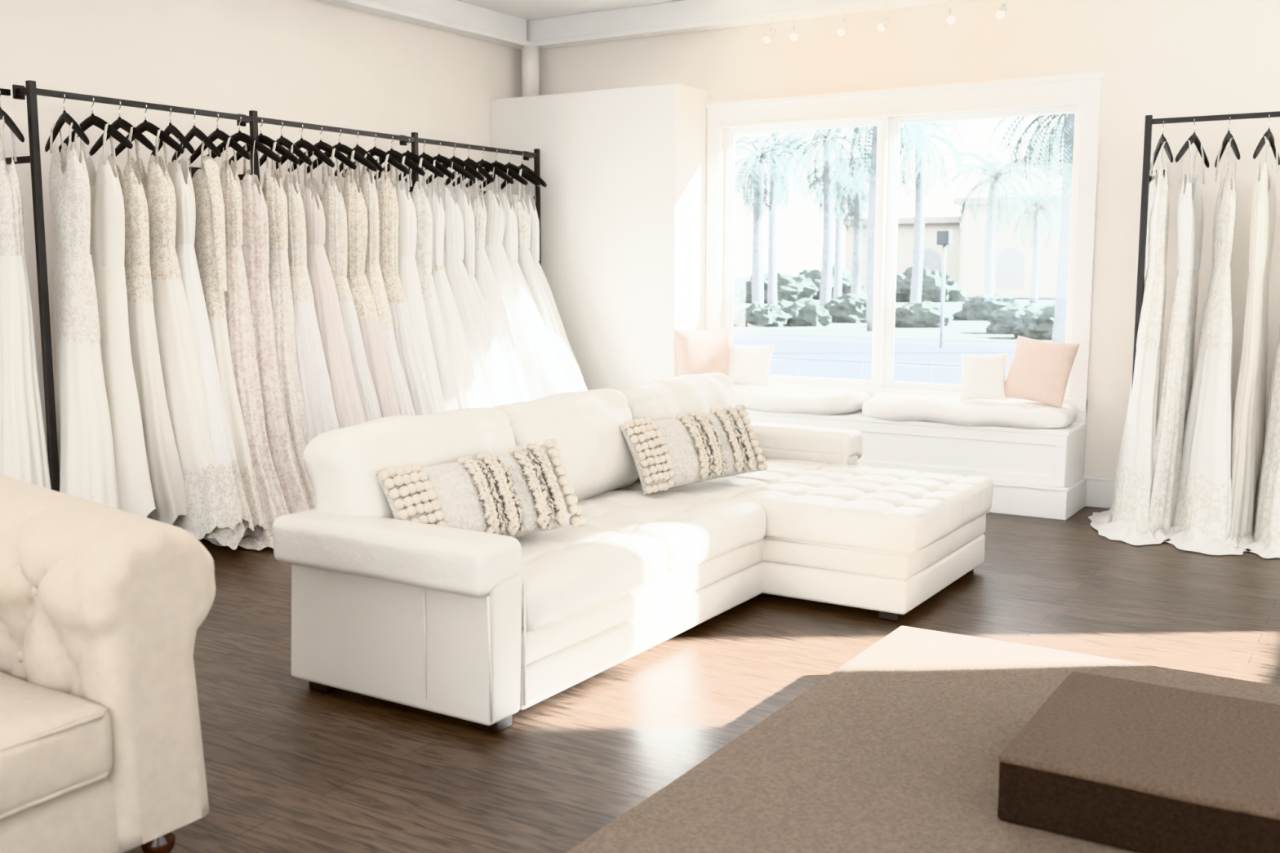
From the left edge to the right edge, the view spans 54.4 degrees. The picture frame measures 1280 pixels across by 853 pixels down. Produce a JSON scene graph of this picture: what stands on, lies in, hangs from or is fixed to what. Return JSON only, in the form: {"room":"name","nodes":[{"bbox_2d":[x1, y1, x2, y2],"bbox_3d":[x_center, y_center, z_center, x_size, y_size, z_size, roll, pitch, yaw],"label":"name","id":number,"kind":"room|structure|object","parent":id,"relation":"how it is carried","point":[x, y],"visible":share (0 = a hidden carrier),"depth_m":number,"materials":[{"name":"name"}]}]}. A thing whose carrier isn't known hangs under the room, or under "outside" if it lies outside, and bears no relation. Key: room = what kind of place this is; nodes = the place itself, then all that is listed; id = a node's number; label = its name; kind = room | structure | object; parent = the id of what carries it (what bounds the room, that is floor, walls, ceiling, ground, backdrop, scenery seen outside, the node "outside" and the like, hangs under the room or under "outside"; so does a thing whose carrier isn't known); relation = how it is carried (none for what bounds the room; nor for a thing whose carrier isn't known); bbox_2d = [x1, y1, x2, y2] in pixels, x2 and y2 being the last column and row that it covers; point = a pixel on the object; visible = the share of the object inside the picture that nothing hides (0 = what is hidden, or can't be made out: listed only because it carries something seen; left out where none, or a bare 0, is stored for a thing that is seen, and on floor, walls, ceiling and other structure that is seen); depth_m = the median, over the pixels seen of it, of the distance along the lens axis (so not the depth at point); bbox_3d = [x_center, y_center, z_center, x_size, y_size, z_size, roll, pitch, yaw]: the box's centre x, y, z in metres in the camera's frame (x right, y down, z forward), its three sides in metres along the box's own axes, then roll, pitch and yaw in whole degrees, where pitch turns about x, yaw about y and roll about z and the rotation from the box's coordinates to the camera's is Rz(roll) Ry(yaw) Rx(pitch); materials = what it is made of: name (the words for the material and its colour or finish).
{"room":"clothing store","nodes":[
{"label":"clothing store","id":0,"kind":"room"},
{"bbox_2d":[0,0,522,442],"bbox_3d":[-3.518,-0.925,5.706,0.200,3.300,10.050,5,9,32],"label":"wall","id":1,"kind":"structure","parent":0,"point":[305,61],"depth_m":7.26,"materials":[{"name":"paint"}]},
{"bbox_2d":[315,0,529,48],"bbox_3d":[-3.462,-2.433,5.272,0.150,0.200,9.700,5,9,32],"label":"ceiling beam","id":2,"kind":"structure","parent":1,"relation":"attached to","point":[453,16],"depth_m":8.62,"materials":[{"name":"white paint"}]},
{"bbox_2d":[342,151,415,415],"bbox_3d":[-1.577,-0.604,7.498,0.904,2.056,0.324,6,9,39],"label":"dress","id":3,"kind":"object","parent":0,"point":[366,183],"visible":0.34,"depth_m":7.37,"materials":[{"name":"beige fabric"}]},
{"bbox_2d":[457,0,680,20],"bbox_3d":[-0.288,-2.367,3.363,7.950,0.150,10.250,5,9,32],"label":"ceiling","id":4,"kind":"structure","parent":0,"point":[528,10],"depth_m":8.84,"materials":[{"name":"paint"}]},
{"bbox_2d":[490,83,707,390],"bbox_3d":[-0.315,-1.053,9.139,1.590,2.690,0.450,5,9,32],"label":"wall partition","id":5,"kind":"structure","parent":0,"point":[624,170],"depth_m":8.75,"materials":[{"name":"paint"}]},
{"bbox_2d":[124,506,1279,852],"bbox_3d":[-0.288,1.041,3.795,7.950,0.120,10.250,5,9,32],"label":"floor","id":6,"kind":"structure","parent":0,"point":[291,766],"depth_m":4.26,"materials":[{"name":"brown wood"}]},
{"bbox_2d":[0,474,215,852],"bbox_3d":[-1.948,0.640,2.693,1.236,0.953,1.619,5,9,32],"label":"tufted armchair","id":7,"kind":"object","parent":6,"relation":"on","point":[103,608],"visible":1,"depth_m":2.85,"materials":[{"name":"fabric"}]},
{"bbox_2d":[0,671,112,814],"bbox_3d":[-1.857,0.728,2.646,1.021,0.235,1.013,5,9,32],"label":"seat cushion","id":8,"kind":"object","parent":7,"relation":"on","point":[56,727],"depth_m":2.72,"materials":[{"name":"fabric"}]},
{"bbox_2d":[0,80,541,492],"bbox_3d":[-2.061,-0.636,7.404,0.514,2.300,4.290,5,9,32],"label":"rack","id":9,"kind":"object","parent":6,"relation":"on","point":[20,92],"visible":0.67,"depth_m":5.86,"materials":[{"name":"black metal"}]},
{"bbox_2d":[0,91,24,142],"bbox_3d":[-2.934,-1.420,5.709,0.523,0.265,0.022,7,10,43],"label":"clothes hanger","id":10,"kind":"object","parent":9,"relation":"hanging from","point":[8,121],"visible":1,"depth_m":5.61,"materials":[{"name":"black plastic"}]},
{"bbox_2d":[0,114,51,489],"bbox_3d":[-2.939,-0.437,5.848,0.334,1.996,0.251,6,10,41],"label":"dress","id":11,"kind":"object","parent":10,"relation":"hanging from","point":[24,451],"visible":0.81,"depth_m":5.77,"materials":[{"name":"beige fabric"}]},
{"bbox_2d":[48,120,119,509],"bbox_3d":[-2.683,-0.446,5.894,0.521,1.966,0.245,6,9,39],"label":"dress","id":12,"kind":"object","parent":9,"relation":"attached to","point":[86,452],"visible":0.95,"depth_m":5.84,"materials":[{"name":"beige fabric"}]},
{"bbox_2d":[58,94,133,153],"bbox_3d":[-2.616,-1.451,5.951,0.523,0.265,0.022,4,8,27],"label":"clothes hanger","id":13,"kind":"object","parent":9,"relation":"hanging from","point":[94,120],"visible":0.87,"depth_m":5.92,"materials":[{"name":"black plastic"}]},
{"bbox_2d":[74,123,155,517],"bbox_3d":[-2.606,-0.483,6.010,0.571,1.908,0.254,4,8,28],"label":"dress","id":14,"kind":"object","parent":13,"relation":"hanging from","point":[107,242],"visible":0.48,"depth_m":5.97,"materials":[{"name":"fabric"}]},
{"bbox_2d":[88,101,155,155],"bbox_3d":[-2.538,-1.466,6.074,0.523,0.265,0.022,5,9,33],"label":"clothes hanger","id":15,"kind":"object","parent":9,"relation":"hanging from","point":[119,122],"visible":0.88,"depth_m":6.04,"materials":[{"name":"black plastic"}]},
{"bbox_2d":[106,126,186,524],"bbox_3d":[-2.461,-0.485,6.222,0.461,1.958,0.246,5,9,33],"label":"dress","id":16,"kind":"object","parent":15,"relation":"hanging from","point":[166,472],"visible":0.51,"depth_m":6.12,"materials":[{"name":"beige fabric"}]},
{"bbox_2d":[111,104,184,156],"bbox_3d":[-2.460,-1.482,6.197,0.523,0.265,0.022,4,8,28],"label":"clothes hanger","id":17,"kind":"object","parent":9,"relation":"hanging from","point":[144,126],"visible":0.88,"depth_m":6.16,"materials":[{"name":"black plastic"}]},
{"bbox_2d":[127,128,253,550],"bbox_3d":[-2.341,-0.446,6.323,0.838,2.067,0.319,4,8,29],"label":"dress","id":18,"kind":"object","parent":17,"relation":"hanging from","point":[175,332],"visible":0.53,"depth_m":6.19,"materials":[{"name":"beige fabric"}]},
{"bbox_2d":[150,107,195,155],"bbox_3d":[-2.383,-1.498,6.319,0.022,0.265,0.523,-7,10,-44],"label":"clothes hanger","id":19,"kind":"object","parent":9,"relation":"hanging from","point":[171,129],"visible":0.81,"depth_m":6.26,"materials":[{"name":"black plastic"}]},
{"bbox_2d":[158,137,248,539],"bbox_3d":[-2.323,-0.475,6.357,0.907,2.019,0.316,6,10,41],"label":"dress","id":20,"kind":"object","parent":19,"relation":"hanging from","point":[220,503],"visible":0.45,"depth_m":6.25,"materials":[{"name":"beige fabric"}]},
{"bbox_2d":[171,111,221,162],"bbox_3d":[-2.305,-1.513,6.442,0.523,0.265,0.022,7,10,43],"label":"clothes hanger","id":21,"kind":"object","parent":9,"relation":"hanging from","point":[195,131],"visible":0.82,"depth_m":6.40,"materials":[{"name":"black plastic"}]},
{"bbox_2d":[177,142,265,529],"bbox_3d":[-2.226,-0.483,6.544,0.656,2.049,0.254,6,10,41],"label":"dress","id":22,"kind":"object","parent":21,"relation":"hanging from","point":[210,248],"visible":0.41,"depth_m":6.43,"materials":[{"name":"beige fabric"}]},
{"bbox_2d":[188,111,250,164],"bbox_3d":[-2.228,-1.529,6.565,0.523,0.265,0.022,5,9,34],"label":"clothes hanger","id":23,"kind":"object","parent":9,"relation":"hanging from","point":[217,134],"visible":0.89,"depth_m":6.54,"materials":[{"name":"black plastic"}]},
{"bbox_2d":[200,137,288,551],"bbox_3d":[-2.148,-0.454,6.613,0.968,2.124,0.451,5,9,34],"label":"dress","id":24,"kind":"object","parent":23,"relation":"hanging from","point":[237,300],"visible":0.36,"depth_m":6.56,"materials":[{"name":"fabric"}]},
{"bbox_2d":[206,117,281,163],"bbox_3d":[-2.150,-1.544,6.687,0.523,0.265,0.022,3,8,20],"label":"clothes hanger","id":25,"kind":"object","parent":9,"relation":"hanging from","point":[239,136],"visible":0.82,"depth_m":6.66,"materials":[{"name":"black plastic"}]},
{"bbox_2d":[222,140,311,514],"bbox_3d":[-2.054,-0.464,6.694,0.980,2.124,0.442,3,8,22],"label":"dress","id":26,"kind":"object","parent":25,"relation":"hanging from","point":[255,241],"visible":0.38,"depth_m":6.71,"materials":[{"name":"fabric"}]},
{"bbox_2d":[228,116,299,165],"bbox_3d":[-2.072,-1.560,6.810,0.523,0.265,0.022,3,8,25],"label":"clothes hanger","id":27,"kind":"object","parent":9,"relation":"hanging from","point":[264,140],"visible":0.73,"depth_m":6.77,"materials":[{"name":"black plastic"}]},
{"bbox_2d":[243,142,315,509],"bbox_3d":[-1.968,-0.488,6.869,0.957,2.128,0.453,4,8,26],"label":"dress","id":28,"kind":"object","parent":27,"relation":"hanging from","point":[273,193],"visible":0.33,"depth_m":6.82,"materials":[{"name":"beige fabric"}]},
{"bbox_2d":[259,122,312,167],"bbox_3d":[-1.995,-1.575,6.933,0.523,0.265,0.022,6,9,38],"label":"clothes hanger","id":29,"kind":"object","parent":9,"relation":"hanging from","point":[282,140],"visible":0.77,"depth_m":6.88,"materials":[{"name":"black plastic"}]},
{"bbox_2d":[266,143,339,444],"bbox_3d":[-1.920,-0.530,6.993,0.855,2.069,0.321,5,9,36],"label":"dress","id":30,"kind":"object","parent":29,"relation":"hanging from","point":[320,414],"visible":0.28,"depth_m":6.89,"materials":[{"name":"beige fabric"}]},
{"bbox_2d":[275,124,334,169],"bbox_3d":[-1.917,-1.591,7.055,0.523,0.265,0.022,5,9,34],"label":"clothes hanger","id":31,"kind":"object","parent":9,"relation":"hanging from","point":[302,143],"visible":0.8,"depth_m":7.01,"materials":[{"name":"black plastic"}]},
{"bbox_2d":[286,149,366,428],"bbox_3d":[-1.849,-0.575,7.082,0.909,2.003,0.332,5,9,33],"label":"dress","id":32,"kind":"object","parent":31,"relation":"hanging from","point":[348,408],"visible":0.33,"depth_m":7.01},
{"bbox_2d":[288,127,356,173],"bbox_3d":[-1.840,-1.607,7.178,0.523,0.265,0.022,4,8,28],"label":"clothes hanger","id":33,"kind":"object","parent":9,"relation":"hanging from","point":[322,145],"visible":0.83,"depth_m":7.14,"materials":[{"name":"black plastic"}]},
{"bbox_2d":[304,148,382,422],"bbox_3d":[-1.755,-0.571,7.237,0.777,2.056,0.318,4,8,26],"label":"dress","id":34,"kind":"object","parent":33,"relation":"hanging from","point":[335,246],"visible":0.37,"depth_m":7.17,"materials":[{"name":"beige fabric"}]},
{"bbox_2d":[303,129,377,173],"bbox_3d":[-1.762,-1.622,7.301,0.523,0.265,0.022,3,8,23],"label":"clothes hanger","id":35,"kind":"object","parent":9,"relation":"hanging from","point":[341,148],"visible":0.81,"depth_m":7.27,"materials":[{"name":"black plastic"}]},
{"bbox_2d":[321,150,399,417],"bbox_3d":[-1.673,-0.612,7.365,0.840,2.007,0.324,3,8,25],"label":"dress","id":36,"kind":"object","parent":35,"relation":"hanging from","point":[374,344],"visible":0.35,"depth_m":7.30,"materials":[{"name":"beige fabric"}]},
{"bbox_2d":[342,131,409,177],"bbox_3d":[-1.607,-1.653,7.546,0.523,0.265,0.022,4,8,27],"label":"clothes hanger","id":37,"kind":"object","parent":9,"relation":"hanging from","point":[379,153],"visible":0.73,"depth_m":7.50,"materials":[{"name":"black plastic"}]},
{"bbox_2d":[358,154,435,415],"bbox_3d":[-1.491,-0.650,7.666,0.789,2.007,0.324,4,8,28],"label":"dress","id":38,"kind":"object","parent":37,"relation":"hanging from","point":[416,377],"visible":0.34,"depth_m":7.55,"materials":[{"name":"beige fabric"}]},
{"bbox_2d":[366,136,425,176],"bbox_3d":[-1.529,-1.669,7.669,0.523,0.265,0.022,4,8,30],"label":"clothes hanger","id":39,"kind":"object","parent":9,"relation":"hanging from","point":[397,155],"visible":0.73,"depth_m":7.62,"materials":[{"name":"black plastic"}]},
{"bbox_2d":[375,155,446,413],"bbox_3d":[-1.463,-0.628,7.702,0.831,2.052,0.316,4,8,30],"label":"dress","id":40,"kind":"object","parent":39,"relation":"hanging from","point":[408,274],"visible":0.27,"depth_m":7.65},
{"bbox_2d":[373,137,444,179],"bbox_3d":[-1.452,-1.684,7.792,0.523,0.265,0.022,3,8,23],"label":"clothes hanger","id":41,"kind":"object","parent":9,"relation":"hanging from","point":[413,157],"visible":0.77,"depth_m":7.76,"materials":[{"name":"black plastic"}]},
{"bbox_2d":[392,158,462,411],"bbox_3d":[-1.358,-0.677,7.870,0.878,2.005,0.334,3,8,25],"label":"dress","id":42,"kind":"object","parent":41,"relation":"hanging from","point":[424,249],"visible":0.33,"depth_m":7.79,"materials":[{"name":"white fabric"}]},
{"bbox_2d":[395,137,453,181],"bbox_3d":[-1.374,-1.700,7.914,0.523,0.265,0.022,5,9,37],"label":"clothes hanger","id":43,"kind":"object","parent":9,"relation":"hanging from","point":[430,159],"visible":0.71,"depth_m":7.84,"materials":[{"name":"black plastic"}]},
{"bbox_2d":[408,160,484,408],"bbox_3d":[-1.244,-0.609,7.893,1.008,2.146,0.359,5,9,36],"label":"dress","id":44,"kind":"object","parent":43,"relation":"hanging from","point":[469,394],"visible":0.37,"depth_m":7.86,"materials":[{"name":"beige fabric"}]},
{"bbox_2d":[404,142,475,182],"bbox_3d":[-1.297,-1.715,8.037,0.523,0.265,0.022,3,8,21],"label":"clothes hanger","id":45,"kind":"object","parent":9,"relation":"hanging from","point":[439,157],"visible":0.7,"depth_m":8.00,"materials":[{"name":"black plastic"}]},
{"bbox_2d":[425,162,512,407],"bbox_3d":[-1.111,-0.627,8.054,1.069,2.144,0.362,3,8,23],"label":"dress","id":46,"kind":"object","parent":45,"relation":"hanging from","point":[493,387],"visible":0.3,"depth_m":8.01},
{"bbox_2d":[426,144,484,184],"bbox_3d":[-1.219,-1.731,8.160,0.523,0.265,0.022,5,9,34],"label":"clothes hanger","id":47,"kind":"object","parent":9,"relation":"hanging from","point":[454,158],"visible":0.74,"depth_m":8.11,"materials":[{"name":"black plastic"}]},
{"bbox_2d":[440,166,515,403],"bbox_3d":[-1.005,-0.645,8.193,1.104,2.144,0.340,5,9,33],"label":"dress","id":48,"kind":"object","parent":47,"relation":"hanging from","point":[463,198],"visible":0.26,"depth_m":8.12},
{"bbox_2d":[444,143,494,186],"bbox_3d":[-1.141,-1.746,8.282,0.523,0.265,0.022,7,10,43],"label":"clothes hanger","id":49,"kind":"object","parent":9,"relation":"hanging from","point":[471,162],"visible":0.8,"depth_m":8.22,"materials":[{"name":"black plastic"}]},
{"bbox_2d":[454,168,530,402],"bbox_3d":[-0.984,-0.648,8.199,1.126,2.146,0.340,7,10,42],"label":"dress","id":50,"kind":"object","parent":49,"relation":"hanging from","point":[484,275],"visible":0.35,"depth_m":8.19,"materials":[{"name":"white fabric"}]},
{"bbox_2d":[452,145,514,186],"bbox_3d":[-1.064,-1.762,8.405,0.523,0.265,0.022,4,8,30],"label":"clothes hanger","id":51,"kind":"object","parent":9,"relation":"hanging from","point":[482,163],"visible":0.78,"depth_m":8.36,"materials":[{"name":"black plastic"}]},
{"bbox_2d":[467,167,557,399],"bbox_3d":[-0.826,-0.670,8.385,1.161,2.143,0.347,5,9,32],"label":"dress","id":52,"kind":"object","parent":51,"relation":"hanging from","point":[540,384],"visible":0.3,"depth_m":8.34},
{"bbox_2d":[465,150,528,187],"bbox_3d":[-0.986,-1.778,8.528,0.523,0.265,0.022,4,8,29],"label":"clothes hanger","id":53,"kind":"object","parent":9,"relation":"hanging from","point":[503,167],"visible":0.77,"depth_m":8.48,"materials":[{"name":"black plastic"}]},
{"bbox_2d":[482,169,571,393],"bbox_3d":[-0.724,-0.686,8.518,1.166,2.144,0.337,4,8,27],"label":"dress","id":54,"kind":"object","parent":53,"relation":"hanging from","point":[510,239],"visible":0.24,"depth_m":8.49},
{"bbox_2d":[479,151,540,188],"bbox_3d":[-0.909,-1.793,8.650,0.523,0.265,0.022,4,8,30],"label":"clothes hanger","id":55,"kind":"object","parent":9,"relation":"hanging from","point":[525,175],"visible":0.71,"depth_m":8.61,"materials":[{"name":"black plastic"}]},
{"bbox_2d":[494,168,587,391],"bbox_3d":[-0.639,-0.698,8.589,1.209,2.145,0.338,4,8,30],"label":"dress","id":56,"kind":"object","parent":55,"relation":"hanging from","point":[546,309],"visible":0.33,"depth_m":8.59,"materials":[{"name":"white fabric"}]},
{"bbox_2d":[272,372,993,733],"bbox_3d":[0.252,0.335,5.221,1.678,0.922,3.270,5,9,32],"label":"sectional sofa","id":57,"kind":"object","parent":6,"relation":"on","point":[482,628],"visible":0.83,"depth_m":4.55,"materials":[{"name":"beige leather"}]},
{"bbox_2d":[302,407,515,518],"bbox_3d":[-0.821,0.194,4.657,0.387,0.486,0.939,-12,0,33],"label":"cushion","id":58,"kind":"object","parent":57,"relation":"on","point":[341,465],"depth_m":4.32,"materials":[{"name":"beige leather"}]},
{"bbox_2d":[375,438,585,537],"bbox_3d":[-0.547,0.254,4.421,0.780,0.350,0.235,-6,10,-41],"label":"lumbar pillow","id":59,"kind":"object","parent":57,"relation":"on","point":[517,492],"visible":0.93,"depth_m":4.37,"materials":[{"name":"fabric"}]},
{"bbox_2d":[491,388,639,500],"bbox_3d":[-0.335,0.098,5.432,0.402,0.487,0.879,-12,0,33],"label":"cushion","id":60,"kind":"object","parent":57,"relation":"on","point":[598,461],"depth_m":5.28,"materials":[{"name":"beige leather"}]},
{"bbox_2d":[515,525,666,631],"bbox_3d":[-0.453,0.516,4.517,0.832,0.232,0.880,5,9,32],"label":"seat cushion","id":61,"kind":"object","parent":57,"relation":"on","point":[571,578],"depth_m":4.32,"materials":[{"name":"beige leather"}]},
{"bbox_2d":[575,488,766,574],"bbox_3d":[-0.002,0.431,5.232,0.836,0.234,0.833,5,9,32],"label":"seat cushion","id":62,"kind":"object","parent":57,"relation":"on","point":[700,533],"depth_m":5.06,"materials":[{"name":"beige leather"}]},
{"bbox_2d":[616,372,735,480],"bbox_3d":[0.161,0.000,6.231,0.396,0.492,1.006,-12,0,33],"label":"cushion","id":63,"kind":"object","parent":57,"relation":"on","point":[665,398],"depth_m":6.04,"materials":[{"name":"beige leather"}]},
{"bbox_2d":[619,404,768,494],"bbox_3d":[0.257,0.093,5.679,0.774,0.335,0.234,-6,10,-41],"label":"lumbar pillow","id":64,"kind":"object","parent":57,"relation":"on","point":[682,450],"visible":1,"depth_m":5.58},
{"bbox_2d":[621,458,993,555],"bbox_3d":[0.791,0.341,5.880,1.457,0.203,1.150,5,9,32],"label":"cushion","id":65,"kind":"object","parent":57,"relation":"on","point":[820,507],"depth_m":5.41,"materials":[{"name":"beige leather"}]},
{"bbox_2d":[745,408,1087,519],"bbox_3d":[1.470,0.172,8.100,2.683,0.520,0.500,5,9,32],"label":"window bench","id":66,"kind":"object","parent":6,"relation":"on","point":[1033,473],"visible":0.43,"depth_m":7.47,"materials":[{"name":"white paint"}]},
{"bbox_2d":[733,383,870,415],"bbox_3d":[0.898,-0.188,8.395,1.322,0.164,0.573,5,9,32],"label":"bench cushion","id":67,"kind":"object","parent":66,"relation":"on","point":[773,398],"visible":0.65,"depth_m":8.09,"materials":[{"name":"white fabric"}]},
{"bbox_2d":[674,328,728,376],"bbox_3d":[0.436,-0.474,8.588,0.403,0.401,0.182,-2,7,-14],"label":"throw pillow","id":68,"kind":"object","parent":67,"relation":"on","point":[698,352],"visible":0.66,"depth_m":8.53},
{"bbox_2d":[862,392,1075,429],"bbox_3d":[2.021,-0.098,7.697,1.289,0.161,0.572,5,9,32],"label":"bench cushion","id":69,"kind":"object","parent":66,"relation":"on","point":[1022,414],"visible":0.93,"depth_m":7.49,"materials":[{"name":"white fabric"}]},
{"bbox_2d":[959,353,1008,400],"bbox_3d":[2.108,-0.303,7.635,0.293,0.292,0.160,3,8,22],"label":"throw pillow","id":70,"kind":"object","parent":69,"relation":"on","point":[983,376],"visible":1,"depth_m":7.59,"materials":[{"name":"white fabric"}]},
{"bbox_2d":[1004,335,1079,408],"bbox_3d":[2.398,-0.333,7.472,0.438,0.409,0.207,6,10,40],"label":"throw pillow","id":71,"kind":"object","parent":69,"relation":"on","point":[1039,371],"visible":1,"depth_m":7.40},
{"bbox_2d":[566,626,1279,852],"bbox_3d":[1.372,1.054,2.500,2.875,0.186,2.940,5,9,32],"label":"rug","id":72,"kind":"object","parent":6,"relation":"on","point":[897,749],"visible":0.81,"depth_m":3.22,"materials":[{"name":"beige carpet"}]},
{"bbox_2d":[997,671,1279,852],"bbox_3d":[1.439,0.829,2.901,1.019,0.166,0.720,5,9,32],"label":"carpeted step","id":73,"kind":"structure","parent":72,"relation":"on","point":[1133,766],"depth_m":2.82,"materials":[{"name":"brown carpet"}]},
{"bbox_2d":[1131,111,1279,391],"bbox_3d":[3.749,-0.536,6.655,2.056,2.290,0.414,5,9,32],"label":"rack","id":74,"kind":"object","parent":6,"relation":"on","point":[1149,121],"visible":0.46,"depth_m":6.90,"materials":[{"name":"black metal"}]},
{"bbox_2d":[1150,117,1173,168],"bbox_3d":[2.874,-1.565,6.849,0.022,0.265,0.523,1,7,10],"label":"clothes hanger","id":75,"kind":"object","parent":74,"relation":"hanging from","point":[1162,139],"visible":0.92,"depth_m":6.81,"materials":[{"name":"black plastic"}]},
{"bbox_2d":[1088,141,1171,545],"bbox_3d":[2.751,-0.472,6.848,0.434,2.164,0.921,1,7,10],"label":"dress","id":76,"kind":"object","parent":75,"relation":"hanging from","point":[1126,520],"visible":0.97,"depth_m":6.86,"materials":[{"name":"white fabric"}]},
{"bbox_2d":[1142,139,1204,539],"bbox_3d":[2.917,-0.476,6.827,0.295,2.142,0.679,6,10,42],"label":"dress","id":77,"kind":"object","parent":74,"relation":"hanging from","point":[1177,384],"visible":0.94,"depth_m":6.82,"materials":[{"name":"white fabric"}]},
{"bbox_2d":[1164,137,1249,555],"bbox_3d":[3.042,-0.453,6.677,0.524,2.158,1.014,2,7,12],"label":"dress","id":78,"kind":"object","parent":74,"relation":"hanging from","point":[1202,517],"visible":0.93,"depth_m":6.63,"materials":[{"name":"white fabric"}]},
{"bbox_2d":[1253,114,1279,165],"bbox_3d":[3.319,-1.530,6.572,0.022,0.265,0.523,6,9,40],"label":"clothes hanger","id":79,"kind":"object","parent":74,"relation":"hanging from","point":[1268,135],"visible":0.92,"depth_m":6.54,"materials":[{"name":"black plastic"}]},
{"bbox_2d":[1224,136,1278,548],"bbox_3d":[3.234,-0.450,6.623,0.307,2.142,0.687,6,9,40],"label":"dress","id":80,"kind":"object","parent":79,"relation":"hanging from","point":[1249,417],"visible":0.89,"depth_m":6.62,"materials":[{"name":"fabric"}]},
{"bbox_3d":[3.476,-1.517,6.475,0.022,0.265,0.523,3,8,20],"label":"clothes hanger","id":81,"kind":"object","parent":74,"relation":"hanging from","visible":0},
{"bbox_2d":[1240,326,1279,558],"bbox_3d":[3.378,-0.438,6.507,0.418,2.147,0.902,3,8,20],"label":"dress","id":82,"kind":"object","parent":81,"relation":"hanging from","point":[1267,508],"visible":0.93,"depth_m":6.52,"materials":[{"name":"white fabric"}]},
{"bbox_2d":[538,0,1279,478],"bbox_3d":[2.467,-1.184,7.750,7.750,3.300,0.200,5,9,32],"label":"wall","id":83,"kind":"structure","parent":0,"point":[1160,59],"depth_m":7.43,"materials":[{"name":"paint"}]},
{"bbox_2d":[515,0,968,49],"bbox_3d":[2.289,-2.710,7.460,7.550,0.200,0.150,5,9,32],"label":"ceiling beam","id":84,"kind":"structure","parent":83,"relation":"attached to","point":[682,16],"depth_m":8.70,"materials":[{"name":"white paint"}]},
{"bbox_2d":[723,117,881,386],"bbox_3d":[1.116,-1.185,8.586,1.180,1.770,0.070,5,9,32],"label":"window frame","id":85,"kind":"structure","parent":83,"relation":"in","point":[730,133],"depth_m":8.65,"materials":[{"name":"white paint"}]},
{"bbox_2d":[875,116,889,387],"bbox_3d":[1.624,-1.143,8.255,0.035,1.770,0.155,5,9,32],"label":"trim","id":86,"kind":"structure","parent":83,"relation":"attached to","point":[885,126],"depth_m":8.20,"materials":[{"name":"white paint"}]},
{"bbox_2d":[705,71,1106,479],"bbox_3d":[1.603,-0.962,8.178,2.675,2.450,0.045,5,9,32],"label":"trim","id":87,"kind":"structure","parent":83,"relation":"attached to","point":[1084,89],"depth_m":7.79,"materials":[{"name":"white paint"}]},
{"bbox_2d":[883,104,1080,397],"bbox_3d":[2.164,-1.102,7.934,1.225,1.770,0.070,5,9,32],"label":"window","id":88,"kind":"structure","parent":83,"relation":"in","point":[895,122],"depth_m":8.12,"materials":[{"name":"white paint"}]},
{"label":"outside","id":89,"kind":"structure","parent":0,"visible":0},
{"bbox_2d":[733,289,1055,342],"bbox_3d":[14.676,-6.001,60.759,280.000,0.020,61.000,5,9,32],"label":"sidewalk","id":90,"kind":"structure","parent":89,"point":[957,330],"depth_m":33.83,"materials":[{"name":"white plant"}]},
{"bbox_2d":[734,131,815,304],"bbox_3d":[3.583,-6.206,38.711,3.938,5.946,3.975,5,9,32],"label":"palm tree","id":91,"kind":"object","parent":90,"relation":"on","point":[760,179],"visible":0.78,"depth_m":38.19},
{"bbox_2d":[767,127,871,308],"bbox_3d":[6.198,-6.859,40.481,3.979,6.801,4.688,5,9,32],"label":"palm tree","id":92,"kind":"object","parent":90,"relation":"on","point":[827,246],"visible":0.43,"depth_m":40.32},
{"bbox_2d":[806,156,902,294],"bbox_3d":[7.894,-7.107,46.213,4.074,5.846,3.921,5,9,32],"label":"palm tree","id":93,"kind":"object","parent":90,"relation":"on","point":[856,214],"visible":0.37,"depth_m":46.29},
{"bbox_2d":[807,120,967,331],"bbox_3d":[6.398,-5.997,33.280,4.062,6.899,4.762,5,9,32],"label":"palm tree","id":94,"kind":"object","parent":90,"relation":"on","point":[872,185],"visible":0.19,"depth_m":33.26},
{"bbox_2d":[897,120,980,302],"bbox_3d":[9.474,-7.142,41.918,3.972,7.001,4.689,5,9,32],"label":"palm tree","id":95,"kind":"object","parent":90,"relation":"on","point":[917,251],"visible":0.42,"depth_m":41.80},
{"bbox_2d":[842,195,1061,297],"bbox_3d":[24.689,-11.043,77.349,23.000,5.850,12.400,5,9,32],"label":"building","id":96,"kind":"structure","parent":90,"relation":"on","point":[965,258],"depth_m":73.52,"materials":[{"name":"beige paint"}]},
{"bbox_2d":[936,151,1054,295],"bbox_3d":[12.999,-7.091,45.507,4.140,5.997,4.148,5,9,32],"label":"palm tree","id":97,"kind":"object","parent":90,"relation":"on","point":[994,176],"visible":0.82,"depth_m":45.41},
{"bbox_2d":[995,183,1062,303],"bbox_3d":[19.180,-8.860,60.638,4.185,5.694,4.111,5,9,32],"label":"palm tree","id":98,"kind":"object","parent":90,"relation":"on","point":[1036,221],"visible":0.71,"depth_m":60.31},
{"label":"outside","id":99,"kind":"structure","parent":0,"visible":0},
{"bbox_2d":[733,338,1015,384],"bbox_3d":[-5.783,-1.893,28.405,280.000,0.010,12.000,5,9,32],"label":"road","id":100,"kind":"structure","parent":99,"point":[798,348],"depth_m":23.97,"materials":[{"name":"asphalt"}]},
{"bbox_2d":[978,113,1075,342],"bbox_3d":[8.716,-4.367,24.999,4.009,5.745,3.854,5,9,32],"label":"palm tree","id":101,"kind":"object","parent":100,"relation":"on","point":[1067,129],"visible":0.4,"depth_m":24.83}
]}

